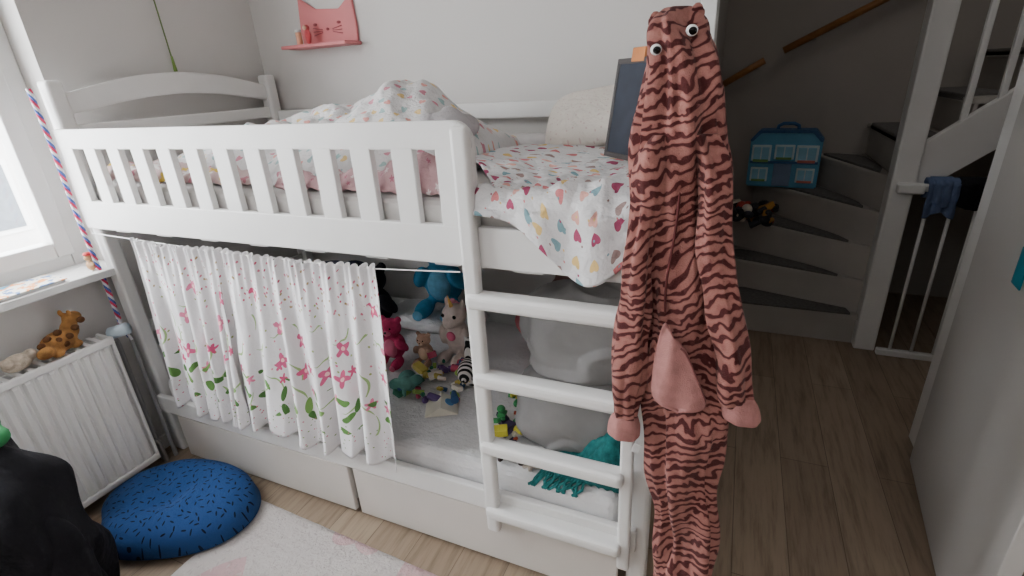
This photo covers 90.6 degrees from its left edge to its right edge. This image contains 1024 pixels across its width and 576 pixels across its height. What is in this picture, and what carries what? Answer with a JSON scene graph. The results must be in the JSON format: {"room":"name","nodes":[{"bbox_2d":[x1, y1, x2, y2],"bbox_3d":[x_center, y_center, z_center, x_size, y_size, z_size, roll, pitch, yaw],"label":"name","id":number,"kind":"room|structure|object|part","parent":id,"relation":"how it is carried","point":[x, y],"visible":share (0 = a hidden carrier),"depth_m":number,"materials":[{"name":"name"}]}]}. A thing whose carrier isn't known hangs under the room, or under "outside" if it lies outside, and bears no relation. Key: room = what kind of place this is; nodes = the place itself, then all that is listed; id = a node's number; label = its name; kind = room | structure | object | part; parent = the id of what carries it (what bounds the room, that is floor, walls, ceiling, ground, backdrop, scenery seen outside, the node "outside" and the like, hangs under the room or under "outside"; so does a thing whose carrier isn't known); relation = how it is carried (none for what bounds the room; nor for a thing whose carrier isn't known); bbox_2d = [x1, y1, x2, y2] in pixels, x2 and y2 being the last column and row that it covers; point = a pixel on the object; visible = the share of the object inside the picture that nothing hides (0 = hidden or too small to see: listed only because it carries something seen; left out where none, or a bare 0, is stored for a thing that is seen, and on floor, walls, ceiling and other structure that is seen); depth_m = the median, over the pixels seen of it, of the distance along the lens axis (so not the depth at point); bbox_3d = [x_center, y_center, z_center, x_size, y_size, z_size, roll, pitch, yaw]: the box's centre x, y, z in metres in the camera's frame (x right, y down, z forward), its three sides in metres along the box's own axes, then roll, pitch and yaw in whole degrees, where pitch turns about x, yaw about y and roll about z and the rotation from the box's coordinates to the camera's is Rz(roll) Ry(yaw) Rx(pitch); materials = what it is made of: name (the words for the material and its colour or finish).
{"room":"bedroom","nodes":[
{"label":"bedroom","id":0,"kind":"room"},
{"bbox_2d":[0,276,167,436],"bbox_3d":[-2.178,0.753,1.257,0.200,0.880,2.440,7,25,22],"label":"wall","id":1,"kind":"structure","parent":0,"point":[22,328],"depth_m":1.96,"materials":[{"name":"white paint"}]},
{"bbox_2d":[0,254,74,286],"bbox_3d":[-2.101,0.162,1.421,0.070,0.075,1.518,7,25,22],"label":"frame","id":2,"kind":"object","parent":1,"relation":"on","point":[31,271],"visible":0.51,"depth_m":1.94,"materials":[{"name":"white plastic"}]},
{"bbox_2d":[0,260,115,312],"bbox_3d":[-1.958,0.205,1.397,0.219,0.030,1.619,7,25,22],"label":"window sill","id":3,"kind":"structure","parent":1,"relation":"on","point":[77,275],"depth_m":1.89,"materials":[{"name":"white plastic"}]},
{"bbox_2d":[0,275,66,301],"bbox_3d":[-1.761,0.025,1.744,0.140,0.011,0.340,7,25,22],"label":"picture book","id":4,"kind":"object","parent":3,"relation":"on","point":[34,284],"visible":1,"depth_m":1.80,"materials":[{"name":"white paper"}]},
{"bbox_2d":[82,252,95,269],"bbox_3d":[-1.627,-0.103,1.952,0.029,0.074,0.046,-20,28,-35],"label":"figurine","id":5,"kind":"object","parent":3,"relation":"on","point":[90,265],"visible":1,"depth_m":1.94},
{"bbox_2d":[0,334,160,508],"bbox_3d":[-1.888,0.727,1.488,0.150,0.590,1.475,7,25,22],"label":"radiator","id":6,"kind":"object","parent":1,"relation":"attached to","point":[81,407],"visible":0.79,"depth_m":1.91,"materials":[{"name":"white metal"}]},
{"bbox_2d":[0,349,37,372],"bbox_3d":[-1.699,0.252,1.749,0.063,0.062,0.121,2,23,12],"label":"lamb","id":7,"kind":"object","parent":6,"relation":"on","point":[14,363],"visible":0.96,"depth_m":1.73,"materials":[{"name":"fabric"}]},
{"bbox_3d":[-1.905,0.725,1.495,0.012,0.570,1.475,7,25,22],"label":"panel","id":8,"kind":"part","parent":6,"relation":"part of","materials":[{"name":"white paint"}]},
{"bbox_2d":[36,310,84,359],"bbox_3d":[-1.646,0.168,1.839,0.090,0.140,0.210,1,23,11],"label":"giraffe","id":9,"kind":"object","parent":6,"relation":"on","point":[55,344],"visible":1,"depth_m":1.84},
{"bbox_2d":[104,322,131,338],"bbox_3d":[-1.549,0.167,1.994,0.096,0.064,0.073,7,25,22],"label":"radiator valve","id":10,"kind":"object","parent":6,"relation":"attached to","point":[123,329],"depth_m":1.97,"materials":[{"name":"white plastic"}]},
{"bbox_2d":[114,333,178,461],"bbox_3d":[-1.572,0.460,2.154,0.053,0.667,0.084,7,25,22],"label":"pipes","id":11,"kind":"object","parent":6,"relation":"attached to","point":[159,444],"visible":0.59,"depth_m":2.17,"materials":[{"name":"white metal"}]},
{"bbox_2d":[159,433,172,448],"bbox_3d":[-1.870,0.959,1.775,0.012,0.070,3.400,7,25,22],"label":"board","id":12,"kind":"object","parent":1,"relation":"attached to","point":[163,438],"visible":0.02,"depth_m":2.34,"materials":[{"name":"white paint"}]},
{"bbox_2d":[0,0,297,342],"bbox_3d":[-1.853,-0.367,1.726,0.200,2.550,2.520,7,25,22],"label":"wall","id":13,"kind":"structure","parent":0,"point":[78,44],"depth_m":1.99,"materials":[{"name":"white paint"}]},
{"bbox_3d":[-2.090,0.116,1.396,0.070,0.060,1.418,7,25,22],"label":"sash bottom","id":14,"kind":"part","parent":13,"relation":"part of","materials":[{"name":"white paint"}]},
{"bbox_3d":[-1.833,-0.737,1.779,0.069,1.310,0.060,7,25,22],"label":"sash","id":15,"kind":"part","parent":13,"relation":"part of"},
{"bbox_3d":[-1.825,-0.754,1.832,0.070,1.420,0.069,7,25,22],"label":"frame","id":16,"kind":"part","parent":13,"relation":"part of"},
{"bbox_2d":[153,0,177,71],"bbox_3d":[-1.485,-1.259,2.059,0.016,0.700,0.041,7,25,22],"label":"hanging cord","id":17,"kind":"object","parent":13,"relation":"hanging from","point":[172,59],"visible":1,"depth_m":2.16,"materials":[{"name":"fabric"}]},
{"bbox_3d":[-1.489,-1.286,2.046,0.006,0.640,0.036,7,25,22],"label":"cord","id":18,"kind":"part","parent":17,"relation":"part of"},
{"bbox_3d":[-1.463,-0.969,2.193,0.016,0.060,0.016,7,25,22],"label":"cord pull","id":19,"kind":"part","parent":17,"relation":"part of","materials":[{"name":"green plastic"}]},
{"bbox_2d":[248,0,700,304],"bbox_3d":[-0.361,-0.743,2.421,2.330,2.550,0.100,7,25,22],"label":"wall","id":20,"kind":"structure","parent":0,"point":[474,51],"depth_m":2.19,"materials":[{"name":"white paint"}]},
{"bbox_2d":[281,0,361,49],"bbox_3d":[-0.896,-1.224,2.325,0.380,0.218,0.118,7,25,22],"label":"wall shelf","id":21,"kind":"object","parent":20,"relation":"attached to","point":[338,27],"visible":1,"depth_m":2.35,"materials":[{"name":"pink paint"}]},
{"bbox_2d":[294,29,302,44],"bbox_3d":[-1.002,-1.177,2.384,0.030,0.067,0.030,7,25,22],"label":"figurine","id":22,"kind":"object","parent":21,"relation":"on","point":[298,34],"visible":0.83,"depth_m":2.37,"materials":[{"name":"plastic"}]},
{"bbox_2d":[302,25,310,43],"bbox_3d":[-0.952,-1.178,2.357,0.032,0.084,0.031,-10,23,-15],"label":"doll","id":23,"kind":"object","parent":21,"relation":"on","point":[307,34],"visible":0.99,"depth_m":2.35},
{"bbox_2d":[85,292,1023,575],"bbox_3d":[0.547,0.915,1.697,4.900,0.050,5.400,7,25,22],"label":"floor","id":24,"kind":"structure","parent":0,"point":[824,484],"depth_m":1.98,"materials":[{"name":"brown wood"}]},
{"bbox_2d":[101,459,260,560],"bbox_3d":[-1.274,0.824,1.930,0.622,0.146,0.450,4,24,17],"label":"floor cushion","id":25,"kind":"object","parent":24,"relation":"on","point":[184,507],"visible":0.99,"depth_m":1.84,"materials":[{"name":"blue fabric"}]},
{"bbox_2d":[171,500,436,575],"bbox_3d":[-0.829,1.159,1.208,1.001,0.016,1.445,7,25,22],"label":"rug","id":26,"kind":"object","parent":24,"relation":"on","point":[278,541],"visible":0.91,"depth_m":1.75,"materials":[{"name":"white carpet"}]},
{"bbox_2d":[37,72,651,575],"bbox_3d":[-0.442,-0.055,2.025,2.130,1.595,1.062,7,25,22],"label":"bunk bed","id":27,"kind":"object","parent":24,"relation":"on","point":[546,538],"visible":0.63,"depth_m":1.53,"materials":[{"name":"white paint"}]},
{"bbox_2d":[25,88,132,339],"bbox_3d":[-1.594,-0.233,1.891,0.073,0.954,0.021,7,25,22],"label":"braided cord","id":28,"kind":"object","parent":27,"relation":"hanging from","point":[32,98],"visible":0.96,"depth_m":1.86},
{"bbox_3d":[-1.563,0.007,2.057,0.060,1.575,0.055,7,25,22],"label":"post","id":29,"kind":"part","parent":27,"relation":"part of","materials":[{"name":"white paint"}]},
{"bbox_3d":[-1.020,0.696,2.073,0.930,0.210,0.020,7,25,22],"label":"drawer","id":30,"kind":"part","parent":27,"relation":"part of","materials":[{"name":"white wood"}]},
{"bbox_2d":[92,233,459,472],"bbox_3d":[-0.845,0.214,1.706,1.570,0.720,0.070,7,25,22],"label":"curtain","id":31,"kind":"object","parent":27,"relation":"hanging from","point":[285,343],"visible":1,"depth_m":1.67,"materials":[{"name":"fabric"}]},
{"bbox_3d":[-1.151,0.181,1.830,0.475,0.720,0.058,7,25,22],"label":"panel","id":32,"kind":"part","parent":31,"relation":"part of","materials":[{"name":"fabric"}]},
{"bbox_3d":[-0.702,0.232,1.642,0.766,0.719,0.056,7,25,22],"label":"panel","id":33,"kind":"part","parent":31,"relation":"part of","materials":[{"name":"fabric"}]},
{"bbox_3d":[-1.195,-0.342,2.845,0.060,1.575,0.060,7,25,22],"label":"post","id":34,"kind":"part","parent":27,"relation":"part of","materials":[{"name":"white paint"}]},
{"bbox_2d":[96,168,515,227],"bbox_3d":[-0.455,-0.394,1.899,1.970,0.133,0.940,7,25,22],"label":"mattress","id":35,"kind":"object","parent":27,"relation":"on","point":[431,203],"visible":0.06,"depth_m":1.46,"materials":[{"name":"fabric"}]},
{"bbox_2d":[107,159,250,184],"bbox_3d":[-1.097,-0.397,1.716,0.754,0.072,0.129,7,25,22],"label":"blanket","id":36,"kind":"object","parent":35,"relation":"on","point":[244,174],"visible":0.22,"depth_m":1.68,"materials":[{"name":"fabric"}]},
{"bbox_2d":[115,79,519,185],"bbox_3d":[-0.698,-0.612,1.910,1.344,0.285,0.872,7,25,22],"label":"duvet","id":37,"kind":"object","parent":35,"relation":"on","point":[395,100],"visible":0.36,"depth_m":1.66,"materials":[{"name":"fabric"}]},
{"bbox_2d":[420,106,478,135],"bbox_3d":[-0.196,-0.518,1.595,0.182,0.099,0.121,-1,23,7],"label":"crumpled cloth","id":38,"kind":"object","parent":37,"relation":"on","point":[447,113],"visible":0.5,"depth_m":1.56,"materials":[{"name":"grey fabric"}]},
{"bbox_2d":[275,152,439,194],"bbox_3d":[-0.418,-0.326,1.418,0.584,0.109,0.110,7,25,22],"label":"blanket","id":39,"kind":"object","parent":35,"relation":"on","point":[427,165],"visible":0.3,"depth_m":1.34,"materials":[{"name":"fabric"}]},
{"bbox_2d":[511,133,545,144],"bbox_3d":[0.120,-0.571,1.965,0.353,0.059,0.117,4,24,17],"label":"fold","id":40,"kind":"object","parent":35,"relation":"on","point":[524,138],"visible":0.36,"depth_m":1.93,"materials":[{"name":"fabric"}]},
{"bbox_2d":[473,143,629,286],"bbox_3d":[0.107,-0.290,1.550,0.673,0.235,0.834,7,25,22],"label":"quilt","id":41,"kind":"object","parent":35,"relation":"on","point":[572,202],"visible":0.78,"depth_m":1.16,"materials":[{"name":"fabric"}]},
{"bbox_2d":[545,84,613,145],"bbox_3d":[0.316,-0.609,1.795,0.402,0.229,0.277,4,24,18],"label":"pillow","id":42,"kind":"object","parent":41,"relation":"on","point":[581,117],"visible":0.62,"depth_m":1.74,"materials":[{"name":"white fabric"}]},
{"bbox_2d":[604,46,647,160],"bbox_3d":[0.316,-0.477,1.324,0.060,0.276,0.194,-11,24,-17],"label":"slate board","id":43,"kind":"object","parent":41,"relation":"on","point":[630,71],"visible":0.56,"depth_m":1.35,"materials":[{"name":"grey stone"}]},
{"bbox_3d":[0.283,-0.497,1.407,0.016,0.254,0.013,-2,21,-21],"label":"frame","id":44,"kind":"part","parent":43,"relation":"part of","materials":[{"name":"wood"}]},
{"bbox_3d":[0.302,-0.353,1.367,0.016,0.014,0.190,-2,21,-21],"label":"frame","id":45,"kind":"part","parent":43,"relation":"part of","materials":[{"name":"wood"}]},
{"bbox_3d":[0.326,-0.578,1.288,0.016,0.014,0.190,-2,21,-21],"label":"frame","id":46,"kind":"part","parent":43,"relation":"part of","materials":[{"name":"wood"}]},
{"bbox_2d":[168,321,618,521],"bbox_3d":[-0.409,0.385,2.224,1.970,0.143,0.940,7,25,22],"label":"mattress","id":47,"kind":"object","parent":27,"relation":"on","point":[449,444],"visible":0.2,"depth_m":1.75,"materials":[{"name":"white fabric"}]},
{"bbox_2d":[324,260,364,264],"bbox_3d":[-0.882,-0.019,2.664,0.430,0.288,0.118,7,25,22],"label":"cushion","id":48,"kind":"object","parent":47,"relation":"on","point":[351,262],"visible":0.06,"depth_m":2.59,"materials":[{"name":"fabric"}]},
{"bbox_2d":[354,262,397,336],"bbox_3d":[-0.669,0.060,2.386,0.244,0.347,0.238,2,23,12],"label":"plush panda","id":49,"kind":"object","parent":47,"relation":"on","point":[388,306],"visible":0.28,"depth_m":2.36},
{"bbox_2d":[381,315,408,371],"bbox_3d":[-0.516,0.228,2.138,0.151,0.215,0.147,4,24,17],"label":"teddy bear","id":50,"kind":"object","parent":47,"relation":"on","point":[395,346],"visible":0.84,"depth_m":2.12},
{"bbox_2d":[389,370,422,396],"bbox_3d":[-0.416,0.366,1.971,0.132,0.085,0.135,16,29,38],"label":"elephant","id":51,"kind":"object","parent":47,"relation":"on","point":[406,380],"visible":0.96,"depth_m":1.93},
{"bbox_2d":[411,331,432,367],"bbox_3d":[-0.378,0.260,2.135,0.102,0.146,0.100,7,25,22],"label":"teddy bear","id":52,"kind":"object","parent":47,"relation":"on","point":[423,340],"visible":0.83,"depth_m":2.13},
{"bbox_2d":[393,350,469,403],"bbox_3d":[-0.285,0.348,2.012,0.306,0.083,0.317,7,25,22],"label":"toys","id":53,"kind":"object","parent":47,"relation":"on","point":[419,367],"visible":0.68,"depth_m":1.99},
{"bbox_2d":[390,299,488,333],"bbox_3d":[-0.376,0.138,2.485,0.520,0.098,0.260,7,25,22],"label":"pillow","id":54,"kind":"object","parent":47,"relation":"on","point":[432,323],"visible":0.44,"depth_m":2.41,"materials":[{"name":"white fabric"}]},
{"bbox_2d":[412,262,464,320],"bbox_3d":[-0.339,-0.061,2.326,0.273,0.389,0.266,3,23,15],"label":"plush bear","id":55,"kind":"object","parent":54,"relation":"on","point":[438,285],"visible":0.45,"depth_m":2.32},
{"bbox_2d":[425,392,457,417],"bbox_3d":[-0.259,0.425,1.861,0.120,0.035,0.100,-5,23,-4],"label":"greeting card","id":56,"kind":"object","parent":47,"relation":"on","point":[443,406],"visible":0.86,"depth_m":1.84,"materials":[{"name":"paper"}]},
{"bbox_2d":[445,398,453,405],"bbox_3d":[-0.229,0.418,1.861,0.036,0.006,0.040,24,18,-15],"label":"toy","id":57,"kind":"object","parent":56,"relation":"on","point":[447,400],"depth_m":1.85,"materials":[{"name":"blue plastic"}]},
{"bbox_2d":[437,295,468,364],"bbox_3d":[-0.244,0.162,2.130,0.140,0.308,0.181,8,25,25],"label":"plush unicorn","id":58,"kind":"object","parent":47,"relation":"on","point":[453,329],"visible":0.83,"depth_m":2.11,"materials":[{"name":"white fabric"}]},
{"bbox_2d":[450,336,473,386],"bbox_3d":[-0.178,0.289,2.013,0.124,0.151,0.237,-1,23,5],"label":"zebra","id":59,"kind":"object","parent":47,"relation":"on","point":[465,371],"visible":0.69,"depth_m":1.98},
{"bbox_2d":[493,393,522,441],"bbox_3d":[0.014,0.430,1.740,0.146,0.100,0.317,7,25,22],"label":"toys","id":60,"kind":"object","parent":47,"relation":"on","point":[506,426],"visible":0.34,"depth_m":1.65},
{"bbox_2d":[515,315,520,332],"bbox_3d":[0.131,0.121,2.218,0.264,0.288,0.118,7,25,22],"label":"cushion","id":61,"kind":"object","parent":47,"relation":"on","point":[517,318],"visible":0.02,"depth_m":2.26,"materials":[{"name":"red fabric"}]},
{"bbox_2d":[497,458,539,471],"bbox_3d":[0.026,0.529,1.587,0.148,0.040,0.091,2,23,13],"label":"blocks","id":62,"kind":"object","parent":47,"relation":"on","point":[530,468],"visible":0.2,"depth_m":1.55},
{"bbox_2d":[528,469,585,497],"bbox_3d":[0.134,0.578,1.507,0.182,0.058,0.028,7,25,22],"label":"fringe","id":63,"kind":"object","parent":47,"relation":"on","point":[541,474],"visible":0.94,"depth_m":1.50,"materials":[{"name":"teal fabric"}]},
{"bbox_2d":[515,279,620,452],"bbox_3d":[0.231,0.220,1.665,0.471,0.512,0.464,7,25,22],"label":"chair","id":64,"kind":"object","parent":47,"relation":"on","point":[566,352],"visible":0.58,"depth_m":1.53,"materials":[{"name":"white plastic"}]},
{"bbox_2d":[546,432,620,493],"bbox_3d":[0.226,0.475,1.503,0.274,0.160,0.138,7,25,22],"label":"blanket","id":65,"kind":"object","parent":47,"relation":"on","point":[605,449],"visible":0.34,"depth_m":1.45,"materials":[{"name":"teal fabric"}]},
{"bbox_3d":[-0.591,0.605,1.822,2.050,0.080,0.024,7,25,22],"label":"rail","id":66,"kind":"part","parent":27,"relation":"part of","materials":[{"name":"white paint"}]},
{"bbox_3d":[-0.205,0.203,2.640,2.050,0.220,0.025,7,25,22],"label":"rail","id":67,"kind":"part","parent":27,"relation":"part of","materials":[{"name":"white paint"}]},
{"bbox_3d":[-0.127,0.799,1.701,0.965,0.210,0.020,7,25,22],"label":"drawer","id":68,"kind":"part","parent":27,"relation":"part of","materials":[{"name":"white wood"}]},
{"bbox_2d":[552,275,570,281],"bbox_3d":[0.392,-0.003,2.076,0.498,0.227,0.138,7,25,22],"label":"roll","id":69,"kind":"object","parent":27,"relation":"on","point":[557,277],"visible":0.02,"depth_m":2.11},
{"bbox_3d":[0.340,0.241,1.275,0.056,1.540,0.055,7,25,22],"label":"post","id":70,"kind":"part","parent":27,"relation":"part of","materials":[{"name":"white paint"}]},
{"bbox_2d":[607,2,760,575],"bbox_3d":[0.342,0.199,1.092,0.225,1.445,0.307,-12,24,-21],"label":"tiger onesie","id":71,"kind":"object","parent":27,"relation":"attached to","point":[681,351],"visible":1,"depth_m":0.98,"materials":[{"name":"pink fabric"}]},
{"bbox_2d":[733,0,1023,349],"bbox_3d":[2.351,-1.350,2.416,2.495,3.380,0.915,7,25,22],"label":"staircase","id":72,"kind":"structure","parent":24,"relation":"on","point":[824,267],"depth_m":2.77,"materials":[{"name":"paint"}]},
{"bbox_2d":[733,199,778,228],"bbox_3d":[1.465,-0.472,3.181,0.372,0.155,0.290,7,25,22],"label":"heap","id":73,"kind":"object","parent":72,"relation":"on","point":[756,214],"visible":0.84,"depth_m":3.10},
{"bbox_2d":[746,122,824,188],"bbox_3d":[1.728,-0.847,3.214,0.405,0.395,0.148,10,26,29],"label":"toy playhouse","id":74,"kind":"object","parent":72,"relation":"on","point":[778,157],"visible":1,"depth_m":3.16,"materials":[{"name":"teal plastic"}]},
{"bbox_3d":[1.721,-1.004,3.152,0.141,0.057,0.022,10,26,29],"label":"handle","id":75,"kind":"part","parent":74,"relation":"part of","materials":[{"name":"blue plastic"}]},
{"bbox_3d":[1.876,-1.234,2.204,0.100,3.380,0.100,7,25,22],"label":"newel post","id":76,"kind":"part","parent":72,"relation":"part of","materials":[{"name":"white paint"}]},
{"bbox_2d":[875,182,976,360],"bbox_3d":[2.301,-0.030,2.445,0.910,0.930,0.050,7,25,22],"label":"gate","id":77,"kind":"object","parent":72,"relation":"attached to","point":[902,187],"visible":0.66,"depth_m":2.56,"materials":[{"name":"white paint"}]},
{"bbox_3d":[2.360,0.384,2.610,0.820,0.035,0.035,7,25,22],"label":"rail","id":78,"kind":"part","parent":77,"relation":"part of","materials":[{"name":"white paint"}]},
{"bbox_2d":[920,176,986,219],"bbox_3d":[2.102,-0.421,2.368,0.297,0.192,0.100,7,25,22],"label":"draped cloth","id":79,"kind":"object","parent":77,"relation":"hanging from","point":[944,193],"visible":0.85,"depth_m":2.35,"materials":[{"name":"blue fabric"}]},
{"bbox_2d":[716,0,728,73],"bbox_3d":[1.013,-1.367,2.620,0.110,3.400,1.780,7,25,22],"label":"wall","id":80,"kind":"structure","parent":0,"point":[723,9],"depth_m":2.89,"materials":[{"name":"white paint"}]},
{"bbox_2d":[701,0,719,44],"bbox_3d":[0.742,-0.401,2.057,0.055,2.080,0.140,7,25,22],"label":"door frame","id":81,"kind":"structure","parent":80,"relation":"attached to","point":[711,7],"depth_m":1.76,"materials":[{"name":"white paint"}]},
{"bbox_2d":[721,0,1023,297],"bbox_3d":[2.526,-1.553,2.853,2.670,3.400,0.100,7,25,22],"label":"wall","id":82,"kind":"structure","parent":0,"point":[856,74],"depth_m":3.17,"materials":[{"name":"white paint"}]},
{"bbox_2d":[723,0,889,86],"bbox_3d":[2.045,-1.610,2.953,1.460,0.757,0.093,7,25,22],"label":"stair handrail","id":83,"kind":"object","parent":82,"relation":"attached to","point":[854,14],"visible":0.92,"depth_m":3.05,"materials":[{"name":"brown wood"}]},
{"bbox_3d":[1.496,-1.392,3.275,0.264,0.042,0.042,-25,10,31],"label":"rail","id":84,"kind":"part","parent":83,"relation":"part of","materials":[{"name":"brown wood"}]},
{"bbox_3d":[2.182,-1.665,2.833,1.234,0.042,0.042,-21,12,31],"label":"rail","id":85,"kind":"part","parent":83,"relation":"part of","materials":[{"name":"brown wood"}]},
{"bbox_3d":[1.737,-0.502,1.547,0.200,2.550,0.100,7,25,22],"label":"door","id":86,"kind":"structure","parent":0,"visible":0},
{"bbox_2d":[909,59,1023,446],"bbox_3d":[1.635,-0.298,1.685,0.070,2.080,0.140,7,25,22],"label":"door frame","id":87,"kind":"structure","parent":86,"relation":"attached to","point":[1018,93],"depth_m":1.79,"materials":[{"name":"white paint"}]},
{"bbox_2d":[910,95,1023,575],"bbox_3d":[1.335,-0.090,1.276,0.040,2.018,0.860,9,26,28],"label":"door","id":88,"kind":"structure","parent":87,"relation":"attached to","point":[967,457],"depth_m":1.46,"materials":[{"name":"paint"}]},
{"bbox_2d":[1011,247,1023,290],"bbox_3d":[1.323,-0.051,1.316,0.004,0.100,0.065,9,26,28],"label":"sticker","id":89,"kind":"object","parent":88,"relation":"attached to","point":[1017,280],"visible":1,"depth_m":1.32,"materials":[{"name":"paper"}]},
{"label":"outside","id":90,"kind":"structure","parent":0,"visible":0},
{"bbox_3d":[-12.750,0.700,12.217,27.400,0.100,50.000,7,25,22],"label":"ground","id":91,"kind":"structure","parent":90,"visible":0},
{"bbox_2d":[0,140,43,252],"bbox_3d":[-10.597,-1.531,11.410,0.500,4.200,16.000,7,25,22],"label":"facade","id":92,"kind":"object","parent":91,"relation":"on","point":[26,238],"visible":0.02,"depth_m":10.87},
{"bbox_2d":[0,164,26,231],"bbox_3d":[-10.820,-1.692,10.135,0.070,1.300,1.400,7,25,22],"label":"window","id":93,"kind":"structure","parent":92,"relation":"attached to","point":[11,217],"depth_m":10.64,"materials":[{"name":"white glass"}]},
{"bbox_3d":[-10.820,-1.692,10.135,0.070,1.300,1.400,7,25,22],"label":"pane","id":94,"kind":"part","parent":93,"relation":"part of","materials":[{"name":"clear glass"}]},
{"bbox_2d":[0,159,33,236],"bbox_3d":[-10.820,-1.691,10.135,0.030,1.500,1.600,7,25,22],"label":"trim","id":95,"kind":"structure","parent":92,"relation":"attached to","point":[29,226],"depth_m":10.76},
{"bbox_3d":[-1.435,0.907,1.513,0.240,0.320,0.220,7,25,22],"label":"chair","id":96,"kind":"object","parent":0,"visible":0},
{"bbox_2d":[0,421,119,575],"bbox_3d":[-1.409,0.710,1.452,0.345,0.689,0.370,-16,26,-27],"label":"jacket","id":97,"kind":"object","parent":96,"relation":"on","point":[46,529],"visible":1,"depth_m":1.39,"materials":[{"name":"fabric"}]}
]}

